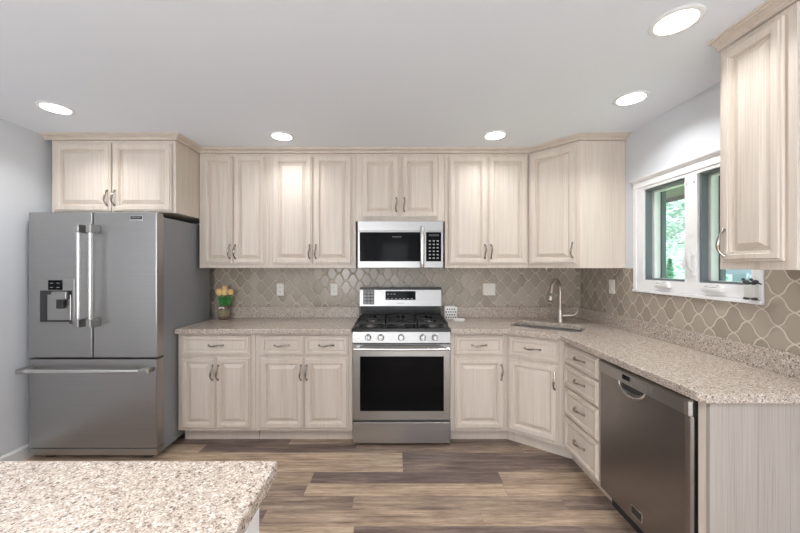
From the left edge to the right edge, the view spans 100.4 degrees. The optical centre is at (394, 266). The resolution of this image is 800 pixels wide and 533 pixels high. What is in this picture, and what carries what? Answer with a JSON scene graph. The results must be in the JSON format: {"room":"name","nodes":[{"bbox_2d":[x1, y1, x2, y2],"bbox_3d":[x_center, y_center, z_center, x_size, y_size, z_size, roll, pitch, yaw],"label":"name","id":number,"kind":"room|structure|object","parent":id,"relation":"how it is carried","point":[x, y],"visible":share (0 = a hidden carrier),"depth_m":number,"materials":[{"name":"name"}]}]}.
{"room":"kitchen","nodes":[
{"label":"kitchen","id":0,"kind":"room"},
{"bbox_2d":[0,119,58,456],"bbox_3d":[-2.743,0.195,-0.055,0.100,2.410,6.490,0,0,0],"label":"wall","id":1,"kind":"structure","parent":0,"point":[25,156],"depth_m":2.37,"materials":[{"name":"paint"}]},
{"bbox_2d":[0,443,32,460],"bbox_3d":[-2.686,1.350,-0.060,0.014,0.100,6.480,0,0,0],"label":"baseboard","id":2,"kind":"structure","parent":1,"relation":"attached to","point":[22,453],"depth_m":2.38,"materials":[{"name":"white paint"}]},
{"bbox_2d":[24,433,636,532],"bbox_3d":[-0.448,1.440,-0.055,4.691,0.080,6.690,0,0,0],"label":"floor","id":3,"kind":"structure","parent":0,"point":[319,485],"depth_m":2.11,"materials":[{"name":"wood"}]},
{"bbox_2d":[15,212,209,456],"bbox_3d":[-2.183,0.505,2.709,0.937,1.790,0.782,0,0,0],"label":"refrigerator","id":4,"kind":"object","parent":3,"relation":"on","point":[110,292],"visible":0.99,"depth_m":2.40,"materials":[{"name":"grey metal"}]},
{"bbox_2d":[178,334,259,438],"bbox_3d":[-1.405,0.963,2.880,0.608,0.875,0.616,0,0,0],"label":"base cabinet","id":5,"kind":"object","parent":3,"relation":"on","point":[217,372],"visible":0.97,"depth_m":2.62,"materials":[{"name":"brown wood"}]},
{"bbox_2d":[245,508,258,532],"bbox_3d":[-1.236,0.963,0.212,1.828,0.875,1.165,0,0,0],"label":"base cabinet","id":6,"kind":"object","parent":3,"relation":"on","point":[253,527],"visible":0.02,"depth_m":0.76,"materials":[{"name":"white paint"}]},
{"bbox_2d":[0,461,276,532],"bbox_3d":[-1.247,0.505,0.208,1.906,0.038,1.256,0,0,0],"label":"countertop","id":7,"kind":"structure","parent":6,"relation":"on","point":[36,496],"depth_m":0.71,"materials":[{"name":"stone"}]},
{"bbox_2d":[256,332,352,438],"bbox_3d":[-0.718,0.963,2.880,0.763,0.875,0.616,0,0,0],"label":"base cabinet","id":8,"kind":"object","parent":3,"relation":"on","point":[304,382],"visible":0.96,"depth_m":2.62,"materials":[{"name":"brown wood"}]},
{"bbox_2d":[175,318,357,333],"bbox_3d":[-1.023,0.505,2.885,1.372,0.038,0.606,0,0,0],"label":"countertop","id":9,"kind":"structure","parent":8,"relation":"on","point":[231,325],"depth_m":2.70,"materials":[{"name":"stone"}]},
{"bbox_2d":[218,305,229,319],"bbox_3d":[-1.582,0.422,3.084,0.102,0.127,0.104,0,0,0],"label":"jar","id":10,"kind":"object","parent":9,"relation":"on","point":[223,311],"visible":1,"depth_m":3.05,"materials":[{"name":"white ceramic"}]},
{"bbox_2d":[216,288,223,305],"bbox_3d":[-1.609,0.296,3.067,0.065,0.190,0.063,0,0,0],"label":"tulip","id":11,"kind":"object","parent":10,"relation":"in","point":[218,291],"visible":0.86,"depth_m":3.05,"materials":[{"name":"beige plant"}]},
{"bbox_2d":[220,288,229,305],"bbox_3d":[-1.571,0.296,3.059,0.085,0.190,0.059,0,0,0],"label":"tulip","id":12,"kind":"object","parent":10,"relation":"in","point":[224,292],"visible":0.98,"depth_m":3.06,"materials":[{"name":"beige plant"}]},
{"bbox_2d":[225,289,233,304],"bbox_3d":[-1.538,0.300,3.090,0.080,0.183,0.049,0,0,0],"label":"tulip","id":13,"kind":"object","parent":10,"relation":"in","point":[230,291],"visible":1,"depth_m":3.09,"materials":[{"name":"beige plant"}]},
{"bbox_2d":[215,307,359,317],"bbox_3d":[-1.023,0.435,3.171,1.372,0.102,0.021,0,0,0],"label":"stone upstand","id":14,"kind":"object","parent":9,"relation":"on","point":[235,312],"visible":0.8,"depth_m":3.16,"materials":[{"name":"stone"}]},
{"bbox_2d":[352,287,450,442],"bbox_3d":[0.051,0.797,2.845,0.760,1.206,0.658,0,0,0],"label":"gas range","id":15,"kind":"object","parent":3,"relation":"on","point":[401,338],"visible":1,"depth_m":2.58,"materials":[{"name":"metal"}]},
{"bbox_2d":[352,320,450,331],"bbox_3d":[0.051,0.492,2.832,0.760,0.032,0.506,0,0,0],"label":"cooktop","id":16,"kind":"object","parent":15,"relation":"in","point":[385,327],"depth_m":2.61,"materials":[{"name":"black metal"}]},
{"bbox_2d":[450,333,506,438],"bbox_3d":[0.673,0.963,2.880,0.473,0.875,0.616,0,0,0],"label":"base cabinet","id":17,"kind":"object","parent":3,"relation":"on","point":[478,362],"visible":0.95,"depth_m":2.62,"materials":[{"name":"brown wood"}]},
{"bbox_2d":[507,334,572,458],"bbox_3d":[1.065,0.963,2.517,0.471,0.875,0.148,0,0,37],"label":"base cabinet","id":18,"kind":"object","parent":3,"relation":"on","point":[535,366],"visible":1,"depth_m":2.49,"materials":[{"name":"brown wood"}]},
{"bbox_2d":[564,342,611,500],"bbox_3d":[1.470,0.963,2.194,0.612,0.875,0.454,0,0,0],"label":"base cabinet","id":19,"kind":"object","parent":3,"relation":"on","point":[581,368],"visible":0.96,"depth_m":2.14,"materials":[{"name":"brown wood"}]},
{"bbox_2d":[445,318,799,403],"bbox_3d":[1.105,0.505,2.229,1.342,0.038,1.918,0,0,0],"label":"countertop","id":20,"kind":"structure","parent":19,"relation":"on","point":[697,375],"depth_m":1.72,"materials":[{"name":"stone"}]},
{"bbox_2d":[443,306,456,318],"bbox_3d":[0.516,0.428,3.107,0.124,0.116,0.091,0,0,0],"label":"canister","id":21,"kind":"object","parent":20,"relation":"on","point":[449,312],"visible":0.98,"depth_m":3.06,"materials":[{"name":"white ceramic"}]},
{"bbox_2d":[453,318,464,320],"bbox_3d":[0.572,0.478,2.985,0.110,0.016,0.064,0,0,0],"label":"soap dish","id":22,"kind":"object","parent":20,"relation":"on","point":[454,319],"visible":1,"depth_m":2.99,"materials":[{"name":"white ceramic"}]},
{"bbox_2d":[441,307,579,317],"bbox_3d":[1.101,0.435,3.171,1.334,0.102,0.021,0,0,0],"label":"stone upstand","id":23,"kind":"object","parent":20,"relation":"on","point":[462,312],"visible":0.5,"depth_m":3.16,"materials":[{"name":"stone"}]},
{"bbox_2d":[517,325,581,331],"bbox_3d":[1.247,0.613,2.735,0.544,0.174,0.350,0,0,36],"label":"sink","id":24,"kind":"object","parent":20,"relation":"in","point":[529,326],"visible":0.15,"depth_m":2.88,"materials":[{"name":"metal"}]},
{"bbox_2d":[547,278,578,321],"bbox_3d":[1.423,0.294,2.890,0.308,0.384,0.122,0,0,-17],"label":"faucet","id":25,"kind":"object","parent":20,"relation":"on","point":[560,315],"visible":1,"depth_m":2.90,"materials":[{"name":"silver metal"}]},
{"bbox_2d":[580,307,799,378],"bbox_3d":[1.758,0.435,2.217,0.020,0.102,1.884,0,0,0],"label":"stone upstand","id":26,"kind":"object","parent":20,"relation":"on","point":[783,362],"visible":1,"depth_m":1.85,"materials":[{"name":"stone"}]},
{"bbox_2d":[599,359,697,532],"bbox_3d":[1.471,0.969,1.658,0.570,0.862,0.608,0,0,0],"label":"dishwasher","id":27,"kind":"object","parent":3,"relation":"on","point":[649,429],"visible":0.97,"depth_m":1.57,"materials":[{"name":"metal"}]},
{"bbox_2d":[698,401,799,532],"bbox_3d":[1.495,0.963,1.311,0.560,0.875,0.050,0,0,0],"label":"end panel","id":28,"kind":"object","parent":3,"relation":"on","point":[749,454],"visible":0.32,"depth_m":1.29,"materials":[{"name":"brown wood"}]},
{"bbox_2d":[37,132,630,153],"bbox_3d":[-0.458,-0.991,2.691,4.467,0.037,0.365,0,0,0],"label":"crown molding","id":29,"kind":"structure","parent":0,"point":[177,136],"depth_m":2.81,"materials":[{"name":"brown wood"}]},
{"bbox_2d":[0,0,799,153],"bbox_3d":[-0.448,-1.060,-0.055,4.691,0.100,6.690,0,0,0],"label":"ceiling","id":30,"kind":"structure","parent":0,"point":[213,73],"depth_m":1.68,"materials":[{"name":"paint"}]},
{"bbox_2d":[34,101,75,114],"bbox_3d":[-2.160,-1.006,2.123,0.187,0.009,0.187,0,0,0],"label":"recessed light","id":31,"kind":"object","parent":30,"relation":"in","point":[52,107],"visible":1,"depth_m":2.11,"materials":[{"name":"white plastic"}]},
{"bbox_2d":[39,103,71,113],"bbox_3d":[-2.160,-1.003,2.123,0.144,0.004,0.144,0,0,0],"label":"diffuser","id":32,"kind":"object","parent":31,"relation":"attached to","point":[56,108],"depth_m":2.11,"materials":[{"name":"white plastic"}]},
{"bbox_2d":[269,131,294,140],"bbox_3d":[-0.875,-1.006,2.580,0.187,0.009,0.187,0,0,0],"label":"recessed light","id":33,"kind":"object","parent":30,"relation":"in","point":[277,135],"visible":1,"depth_m":2.57,"materials":[{"name":"white plastic"}]},
{"bbox_2d":[272,133,291,139],"bbox_3d":[-0.875,-1.003,2.580,0.144,0.004,0.144,0,0,0],"label":"diffuser","id":34,"kind":"object","parent":33,"relation":"attached to","point":[277,136],"depth_m":2.57,"materials":[{"name":"white plastic"}]},
{"bbox_2d":[482,130,507,139],"bbox_3d":[0.768,-1.006,2.560,0.187,0.009,0.187,0,0,0],"label":"recessed light","id":35,"kind":"object","parent":30,"relation":"in","point":[496,134],"visible":1,"depth_m":2.55,"materials":[{"name":"white plastic"}]},
{"bbox_2d":[485,132,504,139],"bbox_3d":[0.768,-1.003,2.560,0.144,0.004,0.144,0,0,0],"label":"diffuser","id":36,"kind":"object","parent":35,"relation":"attached to","point":[489,135],"depth_m":2.55,"materials":[{"name":"white plastic"}]},
{"bbox_2d":[612,90,650,105],"bbox_3d":[1.415,-1.006,1.998,0.187,0.009,0.187,0,0,0],"label":"recessed light","id":37,"kind":"object","parent":30,"relation":"in","point":[633,97],"visible":1,"depth_m":1.99,"materials":[{"name":"white plastic"}]},
{"bbox_2d":[617,93,645,104],"bbox_3d":[1.415,-1.003,1.998,0.144,0.004,0.144,0,0,0],"label":"diffuser","id":38,"kind":"object","parent":37,"relation":"attached to","point":[627,98],"depth_m":1.99,"materials":[{"name":"white plastic"}]},
{"bbox_2d":[647,4,706,37],"bbox_3d":[1.156,-1.006,1.372,0.187,0.009,0.187,0,0,0],"label":"recessed light","id":39,"kind":"object","parent":30,"relation":"in","point":[677,20],"visible":1,"depth_m":1.36,"materials":[{"name":"white plastic"}]},
{"bbox_2d":[654,9,699,34],"bbox_3d":[1.156,-1.003,1.372,0.144,0.004,0.144,0,0,0],"label":"diffuser","id":40,"kind":"object","parent":39,"relation":"attached to","point":[675,21],"depth_m":1.36,"materials":[{"name":"white plastic"}]},
{"bbox_2d":[617,82,729,297],"bbox_3d":[1.838,0.195,-0.055,0.120,2.410,6.490,0,0,0],"label":"wall","id":41,"kind":"structure","parent":0,"point":[689,130],"depth_m":2.14,"materials":[{"name":"paint"}]},
{"bbox_2d":[609,279,614,293],"bbox_3d":[1.764,0.164,2.715,0.009,0.116,0.070,0,0,0],"label":"switch plate","id":42,"kind":"object","parent":41,"relation":"attached to","point":[611,282],"visible":1,"depth_m":2.71,"materials":[{"name":"white plastic"}]},
{"bbox_2d":[580,268,799,353],"bbox_3d":[1.774,0.247,1.740,0.008,0.466,2.881,0,0,0],"label":"backsplash","id":43,"kind":"structure","parent":41,"relation":"attached to","point":[775,324],"depth_m":1.86,"materials":[{"name":"tile"}]},
{"bbox_2d":[629,149,764,304],"bbox_3d":[1.819,-0.224,2.034,0.178,0.816,0.892,0,0,0],"label":"window","id":44,"kind":"structure","parent":41,"relation":"in","point":[700,175],"depth_m":2.00,"materials":[{"name":"white plastic"}]},
{"bbox_2d":[741,278,761,300],"bbox_3d":[1.738,0.111,1.623,0.030,0.108,0.090,0,0,0],"label":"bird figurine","id":45,"kind":"object","parent":44,"relation":"on","point":[750,291],"visible":1,"depth_m":1.62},
{"bbox_2d":[715,1,799,269],"bbox_3d":[1.596,-0.479,1.365,0.360,0.985,0.291,0,0,0],"label":"upper cabinet","id":46,"kind":"object","parent":41,"relation":"attached to","point":[760,71],"visible":1,"depth_m":1.32,"materials":[{"name":"brown wood"}]},
{"bbox_2d":[707,0,796,51],"bbox_3d":[1.593,-0.991,1.334,0.365,0.037,0.352,0,0,0],"label":"crown molding","id":47,"kind":"structure","parent":46,"relation":"on","point":[768,9],"depth_m":1.35,"materials":[{"name":"brown wood"}]},
{"bbox_3d":[-0.448,0.195,3.240,4.691,2.410,0.100,0,0,0],"label":"wall","id":48,"kind":"structure","parent":0,"visible":0},
{"bbox_2d":[52,141,199,222],"bbox_3d":[-2.167,-0.694,2.850,0.955,0.557,0.676,0,0,0],"label":"upper cabinet","id":49,"kind":"object","parent":48,"relation":"attached to","point":[163,177],"visible":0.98,"depth_m":2.55,"materials":[{"name":"brown wood"}]},
{"bbox_2d":[200,154,268,267],"bbox_3d":[-1.387,-0.479,3.003,0.599,0.985,0.370,0,0,0],"label":"upper cabinet","id":50,"kind":"object","parent":48,"relation":"attached to","point":[234,188],"visible":0.99,"depth_m":2.86,"materials":[{"name":"brown wood"}]},
{"bbox_2d":[276,283,283,295],"bbox_3d":[-1.095,0.220,3.176,0.070,0.116,0.009,0,0,0],"label":"outlet","id":51,"kind":"object","parent":48,"relation":"attached to","point":[279,286],"visible":1,"depth_m":3.17,"materials":[{"name":"white plastic"}]},
{"bbox_2d":[269,154,357,267],"bbox_3d":[-0.712,-0.479,3.003,0.747,0.985,0.370,0,0,0],"label":"upper cabinet","id":52,"kind":"object","parent":48,"relation":"attached to","point":[313,224],"visible":0.99,"depth_m":2.85,"materials":[{"name":"brown wood"}]},
{"bbox_2d":[330,283,337,295],"bbox_3d":[-0.580,0.220,3.176,0.070,0.116,0.009,0,0,0],"label":"outlet","id":53,"kind":"object","parent":48,"relation":"attached to","point":[333,286],"visible":1,"depth_m":3.17,"materials":[{"name":"white plastic"}]},
{"bbox_2d":[210,268,579,316],"bbox_3d":[-0.415,0.247,3.186,4.369,0.466,0.008,0,0,0],"label":"backsplash","id":54,"kind":"structure","parent":48,"relation":"attached to","point":[252,287],"depth_m":3.18,"materials":[{"name":"tile"}]},
{"bbox_2d":[358,221,442,267],"bbox_3d":[0.046,-0.187,2.967,0.724,0.398,0.416,0,0,0],"label":"microwave","id":55,"kind":"object","parent":48,"relation":"attached to","point":[381,244],"visible":1,"depth_m":2.81,"materials":[{"name":"metal"}]},
{"bbox_2d":[356,154,444,222],"bbox_3d":[0.046,-0.679,3.003,0.764,0.585,0.370,0,0,0],"label":"upper cabinet","id":56,"kind":"object","parent":48,"relation":"attached to","point":[389,187],"visible":0.96,"depth_m":2.86,"materials":[{"name":"brown wood"}]},
{"bbox_2d":[443,154,527,267],"bbox_3d":[0.789,-0.479,3.003,0.718,0.985,0.370,0,0,0],"label":"upper cabinet","id":57,"kind":"object","parent":48,"relation":"attached to","point":[485,225],"visible":0.97,"depth_m":2.85,"materials":[{"name":"brown wood"}]},
{"bbox_2d":[483,283,494,294],"bbox_3d":[0.898,0.217,3.176,0.120,0.116,0.009,0,0,0],"label":"switch plate","id":58,"kind":"object","parent":48,"relation":"attached to","point":[488,288],"visible":1,"depth_m":3.17,"materials":[{"name":"white plastic"}]},
{"bbox_2d":[528,141,624,267],"bbox_3d":[1.464,-0.479,2.876,0.625,0.985,0.623,0,0,0],"label":"upper cabinet","id":59,"kind":"object","parent":48,"relation":"attached to","point":[576,190],"visible":0.95,"depth_m":2.58,"materials":[{"name":"brown wood"}]},
{"bbox_2d":[666,185,684,202],"bbox_3d":[2.498,-0.830,3.050,1.180,0.220,4.900,0,0,0],"label":"porch roof","id":60,"kind":"structure","parent":48,"relation":"attached to","point":[678,193],"depth_m":3.52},
{"label":"outside","id":61,"kind":"structure","parent":0,"visible":0},
{"bbox_3d":[20.954,1.625,17.500,38.092,0.050,55.000,0,0,0],"label":"ground","id":62,"kind":"structure","parent":61,"visible":0},
{"bbox_2d":[666,258,674,278],"bbox_3d":[6.585,0.700,8.000,0.738,1.799,0.702,0,0,0],"label":"conifer","id":63,"kind":"object","parent":62,"relation":"on","point":[670,273],"visible":0.21,"depth_m":7.98,"materials":[{"name":"green plant"}]},
{"bbox_2d":[666,199,684,278],"bbox_3d":[9.735,-0.834,12.282,3.825,4.881,3.868,0,0,0],"label":"leafy tree","id":64,"kind":"object","parent":62,"relation":"on","point":[669,228],"visible":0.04,"depth_m":11.65,"materials":[{"name":"green plant"}]},
{"bbox_2d":[677,273,750,281],"bbox_3d":[7.580,0.875,7.238,0.080,1.450,3.476,0,0,0],"label":"fence","id":65,"kind":"object","parent":62,"relation":"on","point":[734,276],"visible":0.11,"depth_m":7.38,"materials":[{"name":"white plastic"}]},
{"bbox_2d":[726,269,750,274],"bbox_3d":[9.000,0.475,8.300,1.100,2.250,1.800,0,0,0],"label":"garden shed","id":66,"kind":"object","parent":62,"relation":"on","point":[729,271],"visible":0.02,"depth_m":8.39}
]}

